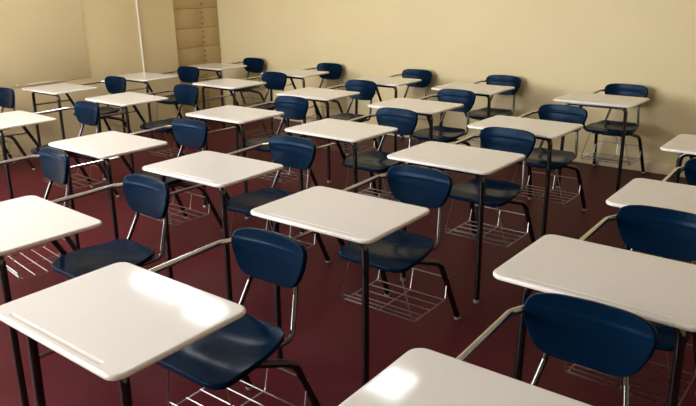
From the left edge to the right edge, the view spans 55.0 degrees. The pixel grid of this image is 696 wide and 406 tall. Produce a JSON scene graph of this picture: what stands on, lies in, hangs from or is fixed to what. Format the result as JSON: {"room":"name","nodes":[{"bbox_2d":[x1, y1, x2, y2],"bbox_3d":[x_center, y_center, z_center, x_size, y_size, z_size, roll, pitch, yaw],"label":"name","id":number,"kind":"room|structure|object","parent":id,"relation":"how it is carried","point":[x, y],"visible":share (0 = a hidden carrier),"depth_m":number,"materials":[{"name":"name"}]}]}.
{"room":"classroom","nodes":[
{"label":"classroom","id":0,"kind":"room"},
{"bbox_2d":[0,0,183,160],"bbox_3d":[-4.537,-1.211,4.658,0.231,2.750,8.580,10,21,32],"label":"wall","id":1,"kind":"structure","parent":0,"point":[111,29],"depth_m":7.41,"materials":[{"name":"beige paint"}]},
{"bbox_2d":[0,0,90,87],"bbox_3d":[-3.472,-1.901,5.916,0.016,1.850,2.510,10,21,32],"label":"board","id":2,"kind":"object","parent":1,"relation":"attached to","point":[42,41],"visible":1,"depth_m":6.66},
{"bbox_2d":[135,0,147,107],"bbox_3d":[-2.379,-2.189,7.559,0.023,2.750,0.040,10,21,32],"label":"conduit","id":3,"kind":"object","parent":1,"relation":"attached to","point":[136,6],"visible":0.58,"depth_m":7.64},
{"bbox_2d":[0,118,695,405],"bbox_3d":[-0.802,0.816,2.825,9.950,0.120,9.560,13,23,37],"label":"floor","id":4,"kind":"structure","parent":0,"point":[326,343],"depth_m":3.69,"materials":[{"name":"red carpet"}]},
{"bbox_2d":[0,87,35,169],"bbox_3d":[-3.357,-0.595,5.931,0.610,0.752,0.921,13,23,37],"label":"desk","id":5,"kind":"object","parent":4,"relation":"on","point":[7,95],"visible":0.87,"depth_m":6.12,"materials":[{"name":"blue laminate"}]},
{"bbox_2d":[0,140,19,160],"bbox_3d":[-3.255,-0.545,6.095,0.404,0.266,0.345,13,23,37],"label":"basket","id":6,"kind":"object","parent":5,"relation":"on","point":[15,141],"depth_m":6.11,"materials":[{"name":"metal"}]},
{"bbox_2d":[0,147,78,279],"bbox_3d":[-1.863,0.155,3.516,0.610,0.752,0.921,16,25,42],"label":"desk","id":7,"kind":"object","parent":4,"relation":"on","point":[54,162],"visible":0.53,"depth_m":3.68,"materials":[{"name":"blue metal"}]},
{"bbox_2d":[5,238,76,279],"bbox_3d":[-1.747,0.208,3.670,0.404,0.266,0.345,16,25,42],"label":"basket","id":8,"kind":"object","parent":7,"relation":"on","point":[74,247],"depth_m":3.65,"materials":[{"name":"metal"}]},
{"bbox_2d":[0,101,119,199],"bbox_3d":[-2.280,-0.340,5.075,0.610,0.752,0.921,14,23,39],"label":"desk","id":9,"kind":"object","parent":4,"relation":"on","point":[86,112],"visible":0.75,"depth_m":5.13,"materials":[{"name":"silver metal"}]},
{"bbox_2d":[39,158,103,189],"bbox_3d":[-2.173,-0.289,5.236,0.404,0.266,0.345,14,23,39],"label":"basket","id":10,"kind":"object","parent":9,"relation":"on","point":[78,162],"depth_m":5.25,"materials":[{"name":"metal"}]},
{"bbox_2d":[22,76,131,145],"bbox_3d":[-2.575,-0.827,6.603,0.610,0.752,0.921,12,22,36],"label":"desk","id":11,"kind":"object","parent":4,"relation":"on","point":[114,84],"visible":0.66,"depth_m":6.49,"materials":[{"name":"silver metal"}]},
{"bbox_2d":[0,174,169,405],"bbox_3d":[-1.164,0.335,2.915,0.610,0.752,0.921,14,23,38],"label":"desk","id":12,"kind":"object","parent":4,"relation":"on","point":[29,221],"visible":0.81,"depth_m":2.87,"materials":[{"name":"silver metal"}]},
{"bbox_2d":[49,118,222,248],"bbox_3d":[-1.275,-0.097,4.261,0.610,0.752,0.921,13,23,37],"label":"desk","id":13,"kind":"object","parent":4,"relation":"on","point":[106,146],"visible":0.62,"depth_m":4.15,"materials":[{"name":"silver metal"}]},
{"bbox_2d":[140,186,210,225],"bbox_3d":[-1.172,-0.047,4.425,0.404,0.266,0.345,13,23,37],"label":"basket","id":14,"kind":"object","parent":13,"relation":"on","point":[206,196],"depth_m":4.43,"materials":[{"name":"metal"}]},
{"bbox_2d":[85,84,199,179],"bbox_3d":[-1.705,-0.621,5.911,0.610,0.752,0.921,14,23,39],"label":"desk","id":15,"kind":"object","parent":4,"relation":"on","point":[184,94],"visible":0.68,"depth_m":5.87,"materials":[{"name":"silver metal"}]},
{"bbox_2d":[146,132,199,158],"bbox_3d":[-1.598,-0.570,6.072,0.404,0.266,0.345,14,23,39],"label":"basket","id":16,"kind":"object","parent":15,"relation":"on","point":[177,144],"depth_m":6.10,"materials":[{"name":"metal"}]},
{"bbox_2d":[0,227,320,405],"bbox_3d":[-0.498,0.561,2.174,0.610,0.752,0.921,12,22,36],"label":"desk","id":17,"kind":"object","parent":4,"relation":"on","point":[115,321],"visible":1,"depth_m":1.98,"materials":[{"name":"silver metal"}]},
{"bbox_2d":[167,368,308,405],"bbox_3d":[-0.399,0.611,2.340,0.404,0.266,0.345,12,22,36],"label":"basket","id":18,"kind":"object","parent":17,"relation":"on","point":[299,372],"depth_m":2.38,"materials":[{"name":"metal"}]},
{"bbox_2d":[118,66,209,138],"bbox_3d":[-2.010,-1.081,7.356,0.610,0.752,0.921,12,22,35],"label":"desk","id":19,"kind":"object","parent":4,"relation":"on","point":[188,74],"visible":0.56,"depth_m":7.29,"materials":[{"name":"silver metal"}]},
{"bbox_2d":[173,0,224,118],"bbox_3d":[-1.980,-2.460,8.373,0.209,2.750,0.780,10,21,32],"label":"storage cabinet","id":20,"kind":"object","parent":4,"relation":"on","point":[196,21],"visible":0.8,"depth_m":8.47,"materials":[{"name":"brown wood"}]},
{"bbox_2d":[191,58,270,128],"bbox_3d":[-1.400,-1.357,8.174,0.610,0.752,0.921,13,22,36],"label":"desk","id":21,"kind":"object","parent":4,"relation":"on","point":[254,65],"visible":0.66,"depth_m":8.17,"materials":[{"name":"silver metal"}]},
{"bbox_2d":[225,91,261,104],"bbox_3d":[-1.300,-1.308,8.339,0.404,0.266,0.345,13,22,36],"label":"basket","id":22,"kind":"object","parent":21,"relation":"on","point":[257,92],"depth_m":8.31,"materials":[{"name":"metal"}]},
{"bbox_2d":[142,135,330,301],"bbox_3d":[-0.539,0.073,3.688,0.610,0.752,0.921,12,22,36],"label":"desk","id":23,"kind":"object","parent":4,"relation":"on","point":[217,170],"visible":0.7,"depth_m":3.54,"materials":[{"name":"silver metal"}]},
{"bbox_2d":[230,211,315,248],"bbox_3d":[-0.440,0.123,3.855,0.404,0.266,0.345,12,22,36],"label":"basket","id":24,"kind":"object","parent":23,"relation":"on","point":[269,222],"depth_m":3.89,"materials":[{"name":"metal"}]},
{"bbox_2d":[192,72,292,155],"bbox_3d":[-0.986,-0.894,6.715,0.610,0.752,0.921,13,23,38],"label":"desk","id":25,"kind":"object","parent":4,"relation":"on","point":[271,80],"visible":0.7,"depth_m":6.67,"materials":[{"name":"silver metal"}]},
{"bbox_2d":[245,118,286,136],"bbox_3d":[-0.882,-0.844,6.878,0.404,0.266,0.345,13,23,38],"label":"basket","id":26,"kind":"object","parent":25,"relation":"on","point":[261,121],"depth_m":6.94,"materials":[{"name":"metal"}]},
{"bbox_2d":[186,95,318,218],"bbox_3d":[-0.670,-0.392,5.139,0.610,0.752,0.921,13,22,36],"label":"desk","id":27,"kind":"object","parent":4,"relation":"on","point":[288,107],"visible":0.73,"depth_m":5.05,"materials":[{"name":"silver metal"}]},
{"bbox_2d":[247,154,306,183],"bbox_3d":[-0.569,-0.343,5.304,0.404,0.266,0.345,13,22,36],"label":"basket","id":28,"kind":"object","parent":27,"relation":"on","point":[280,175],"depth_m":5.26,"materials":[{"name":"metal"}]},
{"bbox_2d":[261,63,342,138],"bbox_3d":[-0.419,-1.132,7.418,0.610,0.752,0.921,11,22,34],"label":"desk","id":29,"kind":"object","parent":4,"relation":"on","point":[333,71],"visible":0.57,"depth_m":7.50,"materials":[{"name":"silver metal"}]},
{"bbox_2d":[306,102,341,120],"bbox_3d":[-0.324,-1.084,7.587,0.404,0.266,0.345,11,22,34],"label":"basket","id":30,"kind":"object","parent":29,"relation":"on","point":[338,103],"depth_m":7.61,"materials":[{"name":"metal"}]},
{"bbox_2d":[276,79,377,182],"bbox_3d":[-0.106,-0.679,5.995,0.610,0.752,0.921,13,22,37],"label":"desk","id":31,"kind":"object","parent":4,"relation":"on","point":[355,89],"visible":0.64,"depth_m":6.03,"materials":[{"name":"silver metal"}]},
{"bbox_2d":[321,139,374,153],"bbox_3d":[-0.004,-0.630,6.160,0.404,0.266,0.345,13,22,37],"label":"basket","id":32,"kind":"object","parent":31,"relation":"on","point":[347,148],"depth_m":6.18,"materials":[{"name":"metal"}]},
{"bbox_2d":[285,107,423,233],"bbox_3d":[0.113,-0.211,4.529,0.610,0.752,0.921,13,23,38],"label":"desk","id":33,"kind":"object","parent":4,"relation":"on","point":[398,121],"visible":0.84,"depth_m":4.46,"materials":[{"name":"silver metal"}]},
{"bbox_2d":[345,169,398,201],"bbox_3d":[0.218,-0.160,4.692,0.404,0.266,0.345,13,23,38],"label":"basket","id":34,"kind":"object","parent":33,"relation":"on","point":[372,174],"depth_m":4.78,"materials":[{"name":"metal"}]},
{"bbox_2d":[251,165,460,386],"bbox_3d":[0.117,0.289,2.980,0.610,0.752,0.921,12,22,36],"label":"desk","id":35,"kind":"object","parent":4,"relation":"on","point":[371,225],"visible":0.97,"depth_m":2.87,"materials":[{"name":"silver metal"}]},
{"bbox_2d":[342,261,448,322],"bbox_3d":[0.216,0.339,3.146,0.404,0.266,0.345,12,22,36],"label":"basket","id":36,"kind":"object","parent":35,"relation":"on","point":[441,267],"depth_m":3.14,"materials":[{"name":"metal"}]},
{"bbox_2d":[347,69,431,152],"bbox_3d":[0.493,-0.918,6.699,0.610,0.752,0.921,12,22,35],"label":"desk","id":37,"kind":"object","parent":4,"relation":"on","point":[420,78],"visible":0.5,"depth_m":6.61,"materials":[{"name":"silver metal"}]},
{"bbox_2d":[368,89,477,195],"bbox_3d":[0.666,-0.481,5.334,0.610,0.752,0.921,13,23,37],"label":"desk","id":38,"kind":"object","parent":4,"relation":"on","point":[457,100],"visible":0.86,"depth_m":5.30,"materials":[{"name":"silver metal"}]},
{"bbox_2d":[387,127,535,303],"bbox_3d":[0.724,0.010,3.807,0.610,0.752,0.921,13,23,37],"label":"desk","id":39,"kind":"object","parent":4,"relation":"on","point":[503,147],"visible":0.98,"depth_m":3.73,"materials":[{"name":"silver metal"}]},
{"bbox_2d":[445,199,528,247],"bbox_3d":[0.827,0.060,3.971,0.404,0.266,0.345,13,23,37],"label":"basket","id":40,"kind":"object","parent":39,"relation":"on","point":[512,201],"depth_m":3.96,"materials":[{"name":"metal"}]},
{"bbox_2d":[431,75,520,143],"bbox_3d":[1.243,-0.748,6.125,0.610,0.752,0.921,13,22,36],"label":"desk","id":41,"kind":"object","parent":4,"relation":"on","point":[495,84],"visible":0.74,"depth_m":6.14,"materials":[{"name":"silver metal"}]},
{"bbox_2d":[338,293,657,405],"bbox_3d":[0.426,0.724,1.614,0.610,0.752,0.921,12,22,36],"label":"desk","id":42,"kind":"object","parent":4,"relation":"on","point":[598,336],"visible":1,"depth_m":1.71,"materials":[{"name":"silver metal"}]},
{"bbox_2d":[467,104,587,236],"bbox_3d":[1.281,-0.233,4.528,0.610,0.752,0.921,13,23,38],"label":"desk","id":43,"kind":"object","parent":4,"relation":"on","point":[555,121],"visible":0.87,"depth_m":4.49,"materials":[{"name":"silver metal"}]},
{"bbox_2d":[512,165,580,204],"bbox_3d":[1.385,-0.183,4.691,0.404,0.266,0.345,13,23,38],"label":"basket","id":44,"kind":"object","parent":43,"relation":"on","point":[572,167],"depth_m":4.68,"materials":[{"name":"metal"}]},
{"bbox_2d":[493,205,695,405],"bbox_3d":[0.969,0.479,2.340,0.610,0.752,0.921,13,23,37],"label":"desk","id":45,"kind":"object","parent":4,"relation":"on","point":[659,290],"visible":0.75,"depth_m":2.12,"materials":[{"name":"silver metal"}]},
{"bbox_2d":[564,343,695,405],"bbox_3d":[1.071,0.529,2.504,0.404,0.266,0.345,13,23,37],"label":"basket","id":46,"kind":"object","parent":45,"relation":"on","point":[694,344],"depth_m":2.48,"materials":[{"name":"metal"}]},
{"bbox_2d":[553,83,649,192],"bbox_3d":[2.107,-0.542,5.436,0.610,0.752,0.921,13,23,37],"label":"desk","id":47,"kind":"object","parent":4,"relation":"on","point":[616,96],"visible":0.94,"depth_m":5.40,"materials":[{"name":"silver metal"}]},
{"bbox_2d":[581,132,640,165],"bbox_3d":[2.211,-0.492,5.600,0.404,0.266,0.345,13,23,37],"label":"basket","id":48,"kind":"object","parent":47,"relation":"on","point":[632,134],"depth_m":5.61,"materials":[{"name":"metal"}]},
{"bbox_2d":[606,158,695,258],"bbox_3d":[1.575,0.252,3.006,0.610,0.752,0.921,13,22,36],"label":"desk","id":49,"kind":"object","parent":4,"relation":"on","point":[639,191],"visible":0.32,"depth_m":2.83,"materials":[{"name":"silver metal"}]},
{"bbox_2d":[660,134,695,182],"bbox_3d":[2.205,-0.037,3.863,0.610,0.752,0.921,13,23,37],"label":"desk","id":50,"kind":"object","parent":4,"relation":"on","point":[685,144],"visible":0.62,"depth_m":3.62,"materials":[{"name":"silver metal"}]},
{"bbox_2d":[216,0,695,165],"bbox_3d":[2.084,-1.716,5.822,9.950,2.750,0.150,13,23,37],"label":"wall","id":51,"kind":"structure","parent":0,"point":[556,48],"depth_m":6.37,"materials":[{"name":"beige paint"}]},
{"bbox_2d":[273,115,684,177],"bbox_3d":[2.077,-0.428,6.155,9.500,0.095,0.012,13,23,37],"label":"baseboard","id":52,"kind":"structure","parent":51,"relation":"attached to","point":[652,167],"depth_m":5.93,"materials":[{"name":"beige wood"}]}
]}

